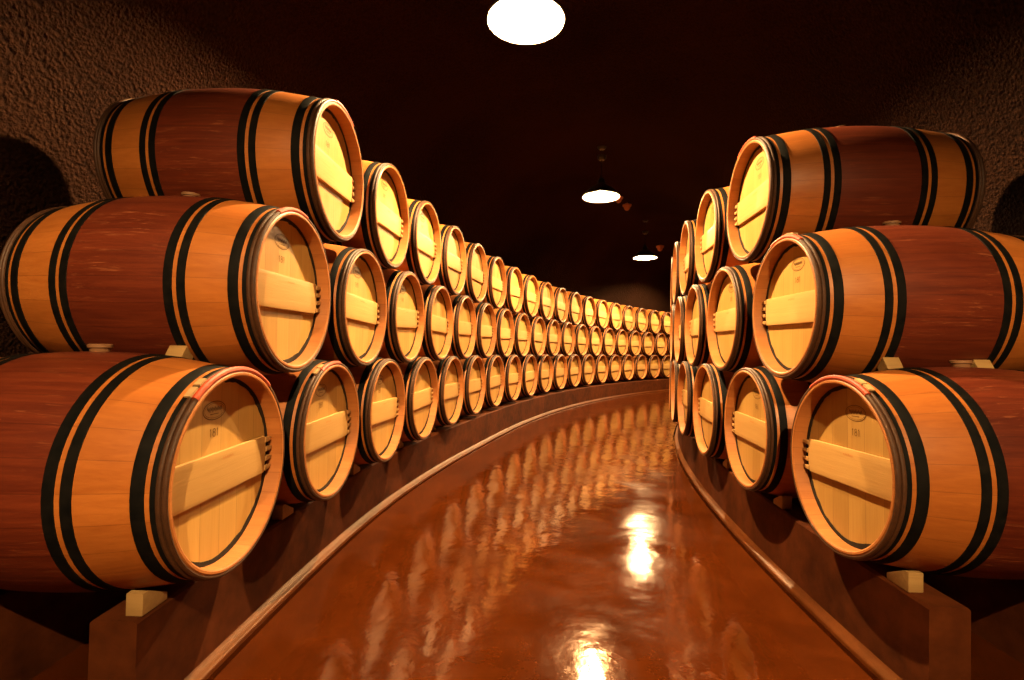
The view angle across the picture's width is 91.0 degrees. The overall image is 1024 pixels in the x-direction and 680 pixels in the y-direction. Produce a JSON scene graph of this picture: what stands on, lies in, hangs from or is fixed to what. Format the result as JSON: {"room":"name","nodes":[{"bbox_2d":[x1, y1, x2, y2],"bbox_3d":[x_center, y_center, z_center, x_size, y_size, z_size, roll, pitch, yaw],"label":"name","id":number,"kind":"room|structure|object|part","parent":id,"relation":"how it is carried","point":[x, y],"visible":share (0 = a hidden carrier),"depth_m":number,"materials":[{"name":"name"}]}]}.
{"room":"wine cellar","nodes":[
{"label":"wine cellar","id":0,"kind":"room"},
{"bbox_2d":[0,0,1023,311],"bbox_3d":[2.697,-1.737,6.702,6.966,1.378,22.288,1,-1,22],"label":"ceiling","id":1,"kind":"structure","parent":0,"point":[502,138],"depth_m":3.95,"materials":[{"name":"brown paint"}]},
{"bbox_2d":[487,0,564,44],"bbox_3d":[0.091,-2.240,3.041,0.470,0.635,0.470,1,-1,0],"label":"pendant lamp","id":2,"kind":"object","parent":1,"relation":"hanging from","point":[525,22],"visible":1,"depth_m":3.15,"materials":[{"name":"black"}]},
{"bbox_3d":[0.086,-2.008,3.037,0.050,0.051,0.049,1,-1,0],"label":"bulb","id":3,"kind":"part","parent":2,"relation":"part of","materials":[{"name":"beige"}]},
{"bbox_2d":[582,145,619,201],"bbox_3d":[1.140,-2.149,6.411,0.470,0.664,0.470,1,-1,0],"label":"pendant lamp","id":4,"kind":"object","parent":1,"relation":"hanging from","point":[600,192],"visible":1,"depth_m":6.41,"materials":[{"name":"black"}]},
{"bbox_3d":[1.135,-1.903,6.406,0.470,0.172,0.470,1,-1,0],"label":"lamp shade","id":5,"kind":"part","parent":4,"relation":"part of","materials":[{"name":"black"}]},
{"bbox_2d":[616,196,622,202],"bbox_3d":[1.777,-2.352,8.385,0.144,0.141,0.144,1,-1,0],"label":"ceiling sensor","id":6,"kind":"object","parent":1,"relation":"attached to","point":[620,198],"visible":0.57,"depth_m":8.34,"materials":[{"name":"brown plastic"}]},
{"bbox_2d":[622,203,631,210],"bbox_3d":[2.014,-2.338,8.815,0.156,0.145,0.156,1,-1,0],"label":"ceiling sensor","id":7,"kind":"object","parent":1,"relation":"attached to","point":[626,206],"visible":1,"depth_m":8.77,"materials":[{"name":"brown plastic"}]},
{"bbox_2d":[633,219,656,259],"bbox_3d":[2.630,-2.003,9.939,0.470,0.768,0.470,1,-1,0],"label":"pendant lamp","id":8,"kind":"object","parent":1,"relation":"hanging from","point":[644,254],"visible":1,"depth_m":9.90,"materials":[{"name":"black"}]},
{"bbox_3d":[2.624,-1.705,9.934,0.470,0.172,0.470,1,-1,0],"label":"lamp shade","id":9,"kind":"part","parent":8,"relation":"part of","materials":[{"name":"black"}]},
{"bbox_2d":[656,245,663,250],"bbox_3d":[3.523,-2.194,11.983,0.192,0.168,0.192,1,-1,0],"label":"ceiling sensor","id":10,"kind":"object","parent":1,"relation":"attached to","point":[659,247],"visible":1,"depth_m":11.93,"materials":[{"name":"brown plastic"}]},
{"bbox_2d":[0,4,1023,377],"bbox_3d":[2.625,0.062,6.684,7.704,2.222,22.777,1,-1,22],"label":"wall","id":11,"kind":"structure","parent":0,"point":[53,99],"depth_m":2.21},
{"bbox_2d":[31,390,1023,679],"bbox_3d":[2.628,1.223,6.653,8.059,0.100,23.263,1,-1,22],"label":"floor","id":12,"kind":"structure","parent":0,"point":[578,542],"depth_m":2.10,"materials":[{"name":"concrete"}]},
{"bbox_2d":[0,378,658,679],"bbox_3d":[0.733,1.013,8.081,1.557,0.299,14.294,1,-1,24],"label":"rail","id":13,"kind":"object","parent":12,"relation":"on","point":[38,630],"visible":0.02,"depth_m":1.52,"materials":[{"name":"brown wood"}]},
{"bbox_2d":[88,378,668,679],"bbox_3d":[1.172,1.018,7.892,1.585,0.299,13.930,1,-1,24],"label":"platform","id":14,"kind":"object","parent":12,"relation":"on","point":[173,638],"visible":0.7,"depth_m":1.91,"materials":[{"name":"brown wood"}]},
{"bbox_2d":[0,344,284,592],"bbox_3d":[-1.225,0.359,1.489,0.841,0.704,0.682,1,0,1],"label":"wine barrel","id":15,"kind":"object","parent":14,"relation":"on","point":[120,471],"visible":1,"depth_m":1.25,"materials":[{"name":"brown wood"}]},
{"bbox_2d":[0,191,330,375],"bbox_3d":[-1.201,-0.197,1.870,0.841,0.700,0.678,1,-1,3],"label":"wine barrel","id":16,"kind":"object","parent":15,"relation":"on","point":[232,282],"visible":0.88,"depth_m":1.59,"materials":[{"name":"brown wood"}]},
{"bbox_2d":[93,88,363,243],"bbox_3d":[-1.188,-0.757,2.243,0.879,0.704,0.682,1,0,2],"label":"wine barrel","id":17,"kind":"object","parent":16,"relation":"on","point":[280,149],"visible":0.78,"depth_m":1.95,"materials":[{"name":"brown wood"}]},
{"bbox_2d":[165,345,192,359],"bbox_3d":[-1.058,0.043,1.601,0.056,0.050,0.056,1,-1,2],"label":"wedge","id":18,"kind":"object","parent":15,"relation":"on","point":[173,350],"visible":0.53,"depth_m":1.59,"materials":[{"name":"brown wood"}]},
{"bbox_2d":[126,590,166,615],"bbox_3d":[-0.965,0.678,1.333,0.044,0.058,0.092,1,-1,1],"label":"wedge","id":19,"kind":"object","parent":14,"relation":"on","point":[138,602],"visible":1,"depth_m":1.29,"materials":[{"name":"brown wood"}]},
{"bbox_2d":[272,504,293,519],"bbox_3d":[-0.937,0.692,2.062,0.044,0.058,0.092,1,-1,3],"label":"wedge","id":20,"kind":"object","parent":14,"relation":"on","point":[280,511],"visible":0.86,"depth_m":2.02,"materials":[{"name":"brown wood"}]},
{"bbox_2d":[264,359,359,504],"bbox_3d":[-1.191,0.373,2.230,0.841,0.712,0.690,1,0,4],"label":"wine barrel","id":21,"kind":"object","parent":14,"relation":"on","point":[319,403],"visible":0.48,"depth_m":2.12,"materials":[{"name":"brown wood"}]},
{"bbox_2d":[315,243,386,367],"bbox_3d":[-1.152,-0.183,2.610,0.840,0.696,0.673,1,-1,5],"label":"wine barrel","id":22,"kind":"object","parent":21,"relation":"on","point":[355,334],"visible":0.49,"depth_m":2.50,"materials":[{"name":"brown wood"}]},
{"bbox_2d":[329,160,409,269],"bbox_3d":[-1.105,-0.738,2.989,0.840,0.700,0.677,1,-1,6],"label":"wine barrel","id":23,"kind":"object","parent":22,"relation":"on","point":[384,226],"visible":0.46,"depth_m":2.88,"materials":[{"name":"brown wood"}]},
{"bbox_2d":[349,463,359,474],"bbox_3d":[-0.880,0.706,2.790,0.044,0.058,0.092,1,-1,6],"label":"wedge","id":24,"kind":"object","parent":14,"relation":"on","point":[355,468],"visible":0.67,"depth_m":2.75,"materials":[{"name":"brown wood"}]},
{"bbox_2d":[348,357,405,464],"bbox_3d":[-1.127,0.388,2.968,0.840,0.703,0.680,1,-2,6],"label":"wine barrel","id":25,"kind":"object","parent":14,"relation":"on","point":[380,386],"visible":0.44,"depth_m":2.88,"materials":[{"name":"brown wood"}]},
{"bbox_2d":[377,269,424,363],"bbox_3d":[-1.073,-0.168,3.347,0.840,0.696,0.673,1,-1,7],"label":"wine barrel","id":26,"kind":"object","parent":25,"relation":"on","point":[404,333],"visible":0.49,"depth_m":3.25,"materials":[{"name":"brown wood"}]},
{"bbox_2d":[388,199,440,284],"bbox_3d":[-1.010,-0.723,3.724,0.840,0.698,0.675,1,-1,9],"label":"wine barrel","id":27,"kind":"object","parent":26,"relation":"on","point":[423,255],"visible":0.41,"depth_m":3.64,"materials":[{"name":"brown wood"}]},
{"bbox_2d":[397,440,403,448],"bbox_3d":[-0.792,0.721,3.515,0.044,0.058,0.092,1,-1,8],"label":"wedge","id":28,"kind":"object","parent":14,"relation":"on","point":[401,444],"visible":0.41,"depth_m":3.49,"materials":[{"name":"brown wood"}]},
{"bbox_2d":[398,356,437,441],"bbox_3d":[-1.032,0.403,3.704,0.840,0.716,0.693,1,1,9],"label":"wine barrel","id":29,"kind":"object","parent":14,"relation":"on","point":[420,378],"visible":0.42,"depth_m":3.61,"materials":[{"name":"brown wood"}]},
{"bbox_2d":[418,284,452,360],"bbox_3d":[-0.963,-0.152,4.080,0.840,0.713,0.690,1,-2,10],"label":"wine barrel","id":30,"kind":"object","parent":29,"relation":"on","point":[438,328],"visible":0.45,"depth_m":3.99,"materials":[{"name":"brown wood"}]},
{"bbox_2d":[431,224,466,295],"bbox_3d":[-0.885,-0.707,4.455,0.840,0.705,0.683,1,0,11],"label":"wine barrel","id":31,"kind":"object","parent":30,"relation":"on","point":[453,265],"visible":0.33,"depth_m":4.37,"materials":[{"name":"brown wood"}]},
{"bbox_2d":[433,355,463,426],"bbox_3d":[-0.907,0.419,4.434,0.840,0.697,0.675,1,-1,11],"label":"wine barrel","id":32,"kind":"object","parent":14,"relation":"on","point":[450,375],"visible":0.35,"depth_m":4.34,"materials":[{"name":"brown wood"}]},
{"bbox_2d":[448,295,476,359],"bbox_3d":[-0.823,-0.136,4.808,0.840,0.706,0.683,1,0,12],"label":"wine barrel","id":33,"kind":"object","parent":32,"relation":"on","point":[464,314],"visible":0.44,"depth_m":4.71,"materials":[{"name":"brown wood"}]},
{"bbox_2d":[459,242,487,303],"bbox_3d":[-0.730,-0.691,5.180,0.840,0.710,0.687,1,-2,13],"label":"wine barrel","id":34,"kind":"object","parent":33,"relation":"on","point":[476,282],"visible":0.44,"depth_m":5.09,"materials":[{"name":"brown wood"}]},
{"bbox_2d":[460,355,485,415],"bbox_3d":[-0.752,0.435,5.159,0.840,0.702,0.680,1,-1,13],"label":"wine barrel","id":35,"kind":"object","parent":14,"relation":"on","point":[473,367],"visible":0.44,"depth_m":5.06,"materials":[{"name":"brown wood"}]},
{"bbox_2d":[472,302,496,358],"bbox_3d":[-0.653,-0.120,5.530,0.840,0.712,0.690,1,0,14],"label":"wine barrel","id":36,"kind":"object","parent":35,"relation":"on","point":[486,331],"visible":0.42,"depth_m":5.42,"materials":[{"name":"brown wood"}]},
{"bbox_2d":[482,255,506,308],"bbox_3d":[-0.546,-0.674,5.898,0.840,0.705,0.683,1,-2,16],"label":"wine barrel","id":37,"kind":"object","parent":36,"relation":"on","point":[495,295],"visible":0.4,"depth_m":5.79,"materials":[{"name":"brown wood"}]},
{"bbox_2d":[482,354,504,407],"bbox_3d":[-0.568,0.452,5.877,0.840,0.716,0.694,1,1,16],"label":"wine barrel","id":38,"kind":"object","parent":14,"relation":"on","point":[494,366],"visible":0.37,"depth_m":5.77,"materials":[{"name":"brown wood"}]},
{"bbox_2d":[493,308,514,357],"bbox_3d":[-0.453,-0.103,6.244,0.840,0.714,0.691,1,0,17],"label":"wine barrel","id":39,"kind":"object","parent":38,"relation":"on","point":[504,344],"visible":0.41,"depth_m":6.12,"materials":[{"name":"brown wood"}]},
{"bbox_2d":[502,266,523,313],"bbox_3d":[-0.331,-0.657,6.607,0.840,0.708,0.685,1,0,18],"label":"wine barrel","id":40,"kind":"object","parent":39,"relation":"on","point":[513,302],"visible":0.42,"depth_m":6.49,"materials":[{"name":"brown wood"}]},
{"bbox_2d":[501,354,521,401],"bbox_3d":[-0.353,0.469,6.587,0.840,0.696,0.674,1,-1,18],"label":"wine barrel","id":41,"kind":"object","parent":14,"relation":"on","point":[512,364],"visible":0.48,"depth_m":6.46,"materials":[{"name":"brown wood"}]},
{"bbox_2d":[511,312,530,356],"bbox_3d":[-0.224,-0.085,6.949,0.840,0.705,0.682,1,0,19],"label":"wine barrel","id":42,"kind":"object","parent":41,"relation":"on","point":[522,328],"visible":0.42,"depth_m":6.81,"materials":[{"name":"brown wood"}]},
{"bbox_2d":[520,274,538,317],"bbox_3d":[-0.088,-0.639,7.308,0.840,0.699,0.677,1,-1,20],"label":"wine barrel","id":43,"kind":"object","parent":42,"relation":"on","point":[530,305],"visible":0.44,"depth_m":7.16,"materials":[{"name":"brown wood"}]},
{"bbox_2d":[518,354,537,397],"bbox_3d":[-0.110,0.486,7.287,0.840,0.696,0.673,1,-1,20],"label":"wine barrel","id":44,"kind":"object","parent":14,"relation":"on","point":[529,365],"visible":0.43,"depth_m":7.15,"materials":[{"name":"brown wood"}]},
{"bbox_2d":[528,316,545,356],"bbox_3d":[0.033,-0.068,7.644,0.840,0.711,0.688,1,-2,22],"label":"wine barrel","id":45,"kind":"object","parent":44,"relation":"on","point":[538,328],"visible":0.34,"depth_m":7.50,"materials":[{"name":"brown wood"}]},
{"bbox_2d":[536,281,553,320],"bbox_3d":[0.184,-0.622,7.997,0.840,0.697,0.674,1,-1,23],"label":"wine barrel","id":46,"kind":"object","parent":45,"relation":"on","point":[546,294],"visible":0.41,"depth_m":7.84,"materials":[{"name":"brown wood"}]},
{"bbox_2d":[534,354,552,393],"bbox_3d":[0.162,0.504,7.977,0.840,0.699,0.676,1,-1,23],"label":"wine barrel","id":47,"kind":"object","parent":14,"relation":"on","point":[544,362],"visible":0.38,"depth_m":7.81,"materials":[{"name":"brown wood"}]},
{"bbox_2d":[543,319,560,356],"bbox_3d":[0.320,-0.050,8.328,0.840,0.711,0.688,1,0,24],"label":"wine barrel","id":48,"kind":"object","parent":47,"relation":"on","point":[553,332],"visible":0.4,"depth_m":8.18,"materials":[{"name":"brown wood"}]},
{"bbox_2d":[551,286,568,322],"bbox_3d":[0.484,-0.604,8.675,0.840,0.714,0.691,1,-3,25],"label":"wine barrel","id":49,"kind":"object","parent":48,"relation":"on","point":[561,303],"visible":0.34,"depth_m":8.49,"materials":[{"name":"brown wood"}]},
{"bbox_2d":[549,354,567,390],"bbox_3d":[0.462,0.522,8.655,0.840,0.716,0.693,1,1,25],"label":"wine barrel","id":50,"kind":"object","parent":14,"relation":"on","point":[560,370],"visible":0.38,"depth_m":8.47,"materials":[{"name":"brown wood"}]},
{"bbox_2d":[558,322,574,355],"bbox_3d":[0.634,-0.031,8.999,0.840,0.700,0.677,1,-1,26],"label":"wine barrel","id":51,"kind":"object","parent":50,"relation":"on","point":[567,345],"visible":0.37,"depth_m":8.82,"materials":[{"name":"brown wood"}]},
{"bbox_2d":[565,291,582,324],"bbox_3d":[0.812,-0.585,9.340,0.840,0.707,0.684,1,-2,27],"label":"wine barrel","id":52,"kind":"object","parent":51,"relation":"on","point":[575,310],"visible":0.34,"depth_m":9.16,"materials":[{"name":"brown wood"}]},
{"bbox_2d":[564,354,581,387],"bbox_3d":[0.790,0.541,9.319,0.840,0.715,0.692,1,0,27],"label":"wine barrel","id":53,"kind":"object","parent":14,"relation":"on","point":[573,361],"visible":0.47,"depth_m":9.13,"materials":[{"name":"brown wood"}]},
{"bbox_2d":[572,324,588,355],"bbox_3d":[0.975,-0.013,9.657,0.840,0.702,0.680,1,-2,29],"label":"wine barrel","id":54,"kind":"object","parent":53,"relation":"on","point":[581,332],"visible":0.41,"depth_m":9.46,"materials":[{"name":"brown wood"}]},
{"bbox_2d":[579,295,595,326],"bbox_3d":[1.167,-0.566,9.991,0.840,0.706,0.683,1,0,30],"label":"wine barrel","id":55,"kind":"object","parent":54,"relation":"on","point":[588,318],"visible":0.41,"depth_m":9.78,"materials":[{"name":"brown wood"}]},
{"bbox_2d":[578,354,594,385],"bbox_3d":[1.145,0.560,9.970,0.840,0.699,0.677,1,-1,30],"label":"wine barrel","id":56,"kind":"object","parent":14,"relation":"on","point":[587,361],"visible":0.4,"depth_m":9.75,"materials":[{"name":"brown wood"}]},
{"bbox_2d":[586,326,601,355],"bbox_3d":[1.344,0.006,10.300,0.840,0.702,0.679,0,-1,31],"label":"wine barrel","id":57,"kind":"object","parent":56,"relation":"on","point":[595,335],"visible":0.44,"depth_m":10.10,"materials":[{"name":"brown wood"}]},
{"bbox_2d":[593,299,608,328],"bbox_3d":[1.549,-0.547,10.626,0.842,0.695,0.672,0,-1,32],"label":"wine barrel","id":58,"kind":"object","parent":57,"relation":"on","point":[602,309],"visible":0.41,"depth_m":10.41,"materials":[{"name":"brown wood"}]},
{"bbox_2d":[591,354,607,383],"bbox_3d":[1.527,0.579,10.606,0.840,0.711,0.689,0,-3,32],"label":"wine barrel","id":59,"kind":"object","parent":14,"relation":"on","point":[601,362],"visible":0.34,"depth_m":10.39,"materials":[{"name":"brown wood"}]},
{"bbox_2d":[600,328,614,355],"bbox_3d":[1.738,0.025,10.928,0.840,0.698,0.675,0,-1,33],"label":"wine barrel","id":60,"kind":"object","parent":59,"relation":"on","point":[608,336],"visible":0.35,"depth_m":10.70,"materials":[{"name":"brown wood"}]},
{"bbox_2d":[606,302,621,329],"bbox_3d":[1.956,-0.528,11.245,0.840,0.714,0.691,0,0,35],"label":"wine barrel","id":61,"kind":"object","parent":60,"relation":"on","point":[615,311],"visible":0.41,"depth_m":11.01,"materials":[{"name":"brown wood"}]},
{"bbox_2d":[604,354,621,382],"bbox_3d":[1.934,0.598,11.225,0.840,0.713,0.691,0,0,35],"label":"wine barrel","id":62,"kind":"object","parent":14,"relation":"on","point":[614,361],"visible":0.43,"depth_m":10.98,"materials":[{"name":"brown wood"}]},
{"bbox_2d":[613,329,628,355],"bbox_3d":[2.158,0.044,11.539,0.840,0.716,0.694,0,0,36],"label":"wine barrel","id":63,"kind":"object","parent":62,"relation":"on","point":[621,337],"visible":0.41,"depth_m":11.29,"materials":[{"name":"brown wood"}]},
{"bbox_2d":[620,305,634,331],"bbox_3d":[2.389,-0.508,11.848,0.840,0.700,0.677,0,-1,37],"label":"wine barrel","id":64,"kind":"object","parent":63,"relation":"on","point":[628,314],"visible":0.41,"depth_m":11.60,"materials":[{"name":"brown wood"}]},
{"bbox_2d":[618,354,634,380],"bbox_3d":[2.367,0.617,11.827,0.840,0.709,0.686,0,0,37],"label":"wine barrel","id":65,"kind":"object","parent":14,"relation":"on","point":[627,361],"visible":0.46,"depth_m":11.57,"materials":[{"name":"brown wood"}]},
{"bbox_2d":[626,330,640,355],"bbox_3d":[2.603,0.064,12.131,0.840,0.716,0.694,0,0,38],"label":"wine barrel","id":66,"kind":"object","parent":65,"relation":"on","point":[634,338],"visible":0.4,"depth_m":11.87,"materials":[{"name":"brown wood"}]},
{"bbox_2d":[633,307,647,332],"bbox_3d":[2.846,-0.489,12.431,0.840,0.708,0.685,0,-2,39],"label":"wine barrel","id":67,"kind":"object","parent":66,"relation":"on","point":[641,316],"visible":0.45,"depth_m":12.17,"materials":[{"name":"brown wood"}]},
{"bbox_2d":[631,354,647,379],"bbox_3d":[2.824,0.637,12.411,0.840,0.702,0.679,0,-2,39],"label":"wine barrel","id":68,"kind":"object","parent":14,"relation":"on","point":[640,361],"visible":0.42,"depth_m":12.14,"materials":[{"name":"brown wood"}]},
{"bbox_2d":[639,331,653,355],"bbox_3d":[3.072,0.084,12.705,0.840,0.710,0.687,0,0,40],"label":"wine barrel","id":69,"kind":"object","parent":68,"relation":"on","point":[647,339],"visible":0.38,"depth_m":12.43,"materials":[{"name":"brown wood"}]},
{"bbox_2d":[645,309,660,333],"bbox_3d":[3.326,-0.469,12.995,0.840,0.712,0.690,0,0,42],"label":"wine barrel","id":70,"kind":"object","parent":69,"relation":"on","point":[654,318],"visible":0.46,"depth_m":12.72,"materials":[{"name":"brown wood"}]},
{"bbox_2d":[644,354,660,378],"bbox_3d":[3.304,0.656,12.975,0.840,0.717,0.694,0,-3,42],"label":"wine barrel","id":71,"kind":"object","parent":14,"relation":"on","point":[653,361],"visible":0.36,"depth_m":12.70,"materials":[{"name":"brown wood"}]},
{"bbox_2d":[652,333,666,355],"bbox_3d":[3.564,0.103,13.259,0.840,0.704,0.682,0,-2,43],"label":"wine barrel","id":72,"kind":"object","parent":71,"relation":"on","point":[660,340],"visible":0.33,"depth_m":12.97,"materials":[{"name":"brown wood"}]},
{"bbox_2d":[658,311,670,334],"bbox_3d":[3.830,-0.449,13.539,0.840,0.696,0.674,0,-1,44],"label":"wine barrel","id":73,"kind":"object","parent":72,"relation":"on","point":[665,316],"visible":0.26,"depth_m":13.21,"materials":[{"name":"brown wood"}]},
{"bbox_2d":[657,354,669,377],"bbox_3d":[3.808,0.676,13.519,0.840,0.699,0.677,0,-2,44],"label":"wine barrel","id":74,"kind":"object","parent":14,"relation":"on","point":[665,359],"visible":0.28,"depth_m":13.19,"materials":[{"name":"brown wood"}]},
{"bbox_2d":[665,335,669,354],"bbox_3d":[4.079,0.123,13.793,0.676,0.699,0.840,2,-1,-45],"label":"wine barrel","id":75,"kind":"object","parent":74,"relation":"on","point":[667,336],"visible":0.06,"depth_m":13.35,"materials":[{"name":"brown wood"}]},
{"bbox_2d":[184,389,668,679],"bbox_3d":[1.920,1.167,6.907,3.247,0.074,20.483,1,-1,22],"label":"trim","id":76,"kind":"structure","parent":12,"relation":"on","point":[231,643],"depth_m":2.19,"materials":[{"name":"wood"}]},
{"bbox_2d":[675,426,901,679],"bbox_3d":[3.601,1.188,6.265,2.932,0.074,18.139,1,-1,22],"label":"trim","id":77,"kind":"structure","parent":12,"relation":"on","point":[864,655],"depth_m":2.04,"materials":[{"name":"wood"}]},
{"bbox_2d":[678,423,970,679],"bbox_3d":[1.603,0.954,3.931,0.325,0.299,5.112,1,-1,11],"label":"platform","id":78,"kind":"object","parent":12,"relation":"on","point":[926,635],"visible":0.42,"depth_m":1.72,"materials":[{"name":"brown wood"}]},
{"bbox_2d":[669,359,671,411],"bbox_3d":[2.148,0.497,5.456,0.840,0.704,0.682,1,-2,17],"label":"wine barrel","id":79,"kind":"object","parent":78,"relation":"on","point":[670,359],"visible":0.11,"depth_m":5.40,"materials":[{"name":"brown wood"}]},
{"bbox_2d":[671,360,680,422],"bbox_3d":[1.945,0.479,4.716,0.840,0.713,0.691,1,0,14],"label":"wine barrel","id":80,"kind":"object","parent":78,"relation":"on","point":[675,367],"visible":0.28,"depth_m":4.70,"materials":[{"name":"brown wood"}]},
{"bbox_2d":[670,304,675,361],"bbox_3d":[2.053,-0.075,5.098,0.840,0.712,0.689,1,0,15],"label":"wine barrel","id":81,"kind":"object","parent":80,"relation":"on","point":[672,353],"visible":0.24,"depth_m":5.05,"materials":[{"name":"brown wood"}]},
{"bbox_2d":[671,257,675,305],"bbox_3d":[2.170,-0.629,5.477,0.840,0.703,0.680,1,-1,17],"label":"wine barrel","id":82,"kind":"object","parent":81,"relation":"on","point":[672,257],"visible":0.12,"depth_m":5.37,"materials":[{"name":"brown wood"}]},
{"bbox_2d":[677,361,698,436],"bbox_3d":[1.778,0.463,3.967,0.840,0.699,0.676,1,-1,11],"label":"wine barrel","id":83,"kind":"object","parent":78,"relation":"on","point":[687,373],"visible":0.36,"depth_m":3.96,"materials":[{"name":"brown wood"}]},
{"bbox_2d":[674,295,687,363],"bbox_3d":[1.868,-0.092,4.353,0.840,0.698,0.675,1,-1,13],"label":"wine barrel","id":84,"kind":"object","parent":83,"relation":"on","point":[679,320],"visible":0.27,"depth_m":4.34,"materials":[{"name":"brown wood"}]},
{"bbox_2d":[672,242,686,303],"bbox_3d":[1.966,-0.647,4.737,0.840,0.705,0.683,1,0,14],"label":"wine barrel","id":85,"kind":"object","parent":84,"relation":"on","point":[676,291],"visible":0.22,"depth_m":4.69,"materials":[{"name":"brown wood"}]},
{"bbox_2d":[693,363,734,459],"bbox_3d":[1.650,0.446,3.210,0.840,0.708,0.686,1,0,8],"label":"wine barrel","id":86,"kind":"object","parent":78,"relation":"on","point":[711,384],"visible":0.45,"depth_m":3.17,"materials":[{"name":"brown wood"}]},
{"bbox_2d":[684,283,712,366],"bbox_3d":[1.720,-0.109,3.600,0.840,0.699,0.677,1,-1,10],"label":"wine barrel","id":87,"kind":"object","parent":86,"relation":"on","point":[695,328],"visible":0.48,"depth_m":3.58,"materials":[{"name":"brown wood"}]},
{"bbox_2d":[679,219,708,295],"bbox_3d":[1.800,-0.664,3.988,0.840,0.716,0.694,1,-3,11],"label":"wine barrel","id":88,"kind":"object","parent":87,"relation":"on","point":[688,276],"visible":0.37,"depth_m":3.97,"materials":[{"name":"brown wood"}]},
{"bbox_2d":[723,459,730,468],"bbox_3d":[1.335,0.755,3.104,0.044,0.058,0.092,1,-1,8],"label":"wedge","id":89,"kind":"object","parent":78,"relation":"on","point":[726,464],"visible":0.59,"depth_m":3.07,"materials":[{"name":"brown wood"}]},
{"bbox_2d":[724,366,811,499],"bbox_3d":[1.560,0.430,2.448,0.840,0.704,0.681,1,0,5],"label":"wine barrel","id":90,"kind":"object","parent":78,"relation":"on","point":[760,409],"visible":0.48,"depth_m":2.35,"materials":[{"name":"brown wood"}]},
{"bbox_2d":[707,263,763,372],"bbox_3d":[1.611,-0.125,2.840,0.840,0.700,0.678,1,-1,7],"label":"wine barrel","id":91,"kind":"object","parent":90,"relation":"on","point":[730,337],"visible":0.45,"depth_m":2.77,"materials":[{"name":"brown wood"}]},
{"bbox_2d":[695,186,753,282],"bbox_3d":[1.672,-0.680,3.231,0.840,0.704,0.681,1,0,8],"label":"wine barrel","id":92,"kind":"object","parent":91,"relation":"on","point":[713,252],"visible":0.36,"depth_m":3.19,"materials":[{"name":"brown wood"}]},
{"bbox_2d":[773,495,791,509],"bbox_3d":[1.250,0.739,2.326,0.044,0.058,0.092,1,-1,5],"label":"wedge","id":93,"kind":"object","parent":78,"relation":"on","point":[782,501],"visible":1,"depth_m":2.28,"materials":[{"name":"brown wood"}]},
{"bbox_2d":[887,570,922,592],"bbox_3d":[1.204,0.724,1.545,0.044,0.058,0.092,1,-1,2],"label":"wedge","id":94,"kind":"object","parent":78,"relation":"on","point":[909,580],"visible":1,"depth_m":1.50,"materials":[{"name":"brown wood"}]},
{"bbox_2d":[790,360,1023,578],"bbox_3d":[1.507,0.415,1.682,0.841,0.696,0.673,1,-1,2],"label":"wine barrel","id":95,"kind":"object","parent":78,"relation":"on","point":[911,468],"visible":1,"depth_m":1.47,"materials":[{"name":"brown wood"}]},
{"bbox_2d":[752,220,1023,382],"bbox_3d":[1.558,-0.140,2.075,0.879,0.705,0.682,1,0,4],"label":"wine barrel","id":96,"kind":"object","parent":95,"relation":"on","point":[840,301],"visible":0.85,"depth_m":1.81,"materials":[{"name":"brown wood"}]},
{"bbox_2d":[726,125,985,262],"bbox_3d":[1.600,-0.695,2.467,0.879,0.697,0.674,1,-1,5],"label":"wine barrel","id":97,"kind":"object","parent":96,"relation":"on","point":[811,180],"visible":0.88,"depth_m":2.18,"materials":[{"name":"brown wood"}]},
{"bbox_2d":[877,357,902,370],"bbox_3d":[1.365,0.092,1.816,0.056,0.060,0.062,1,-1,3],"label":"wedge","id":98,"kind":"object","parent":95,"relation":"on","point":[886,363],"visible":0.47,"depth_m":1.81,"materials":[{"name":"brown wood"}]},
{"bbox_2d":[971,360,993,367],"bbox_3d":[1.674,0.098,1.798,0.056,0.056,0.059,1,-1,3],"label":"wedge","id":99,"kind":"object","parent":95,"relation":"on","point":[976,363],"visible":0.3,"depth_m":1.79,"materials":[{"name":"brown wood"}]},
{"bbox_2d":[792,499,1023,664],"bbox_3d":[2.088,0.962,3.838,0.313,0.299,4.948,1,-1,11],"label":"rail","id":100,"kind":"object","parent":12,"relation":"on","point":[996,606],"visible":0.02,"depth_m":1.76,"materials":[{"name":"brown wood"}]}
]}

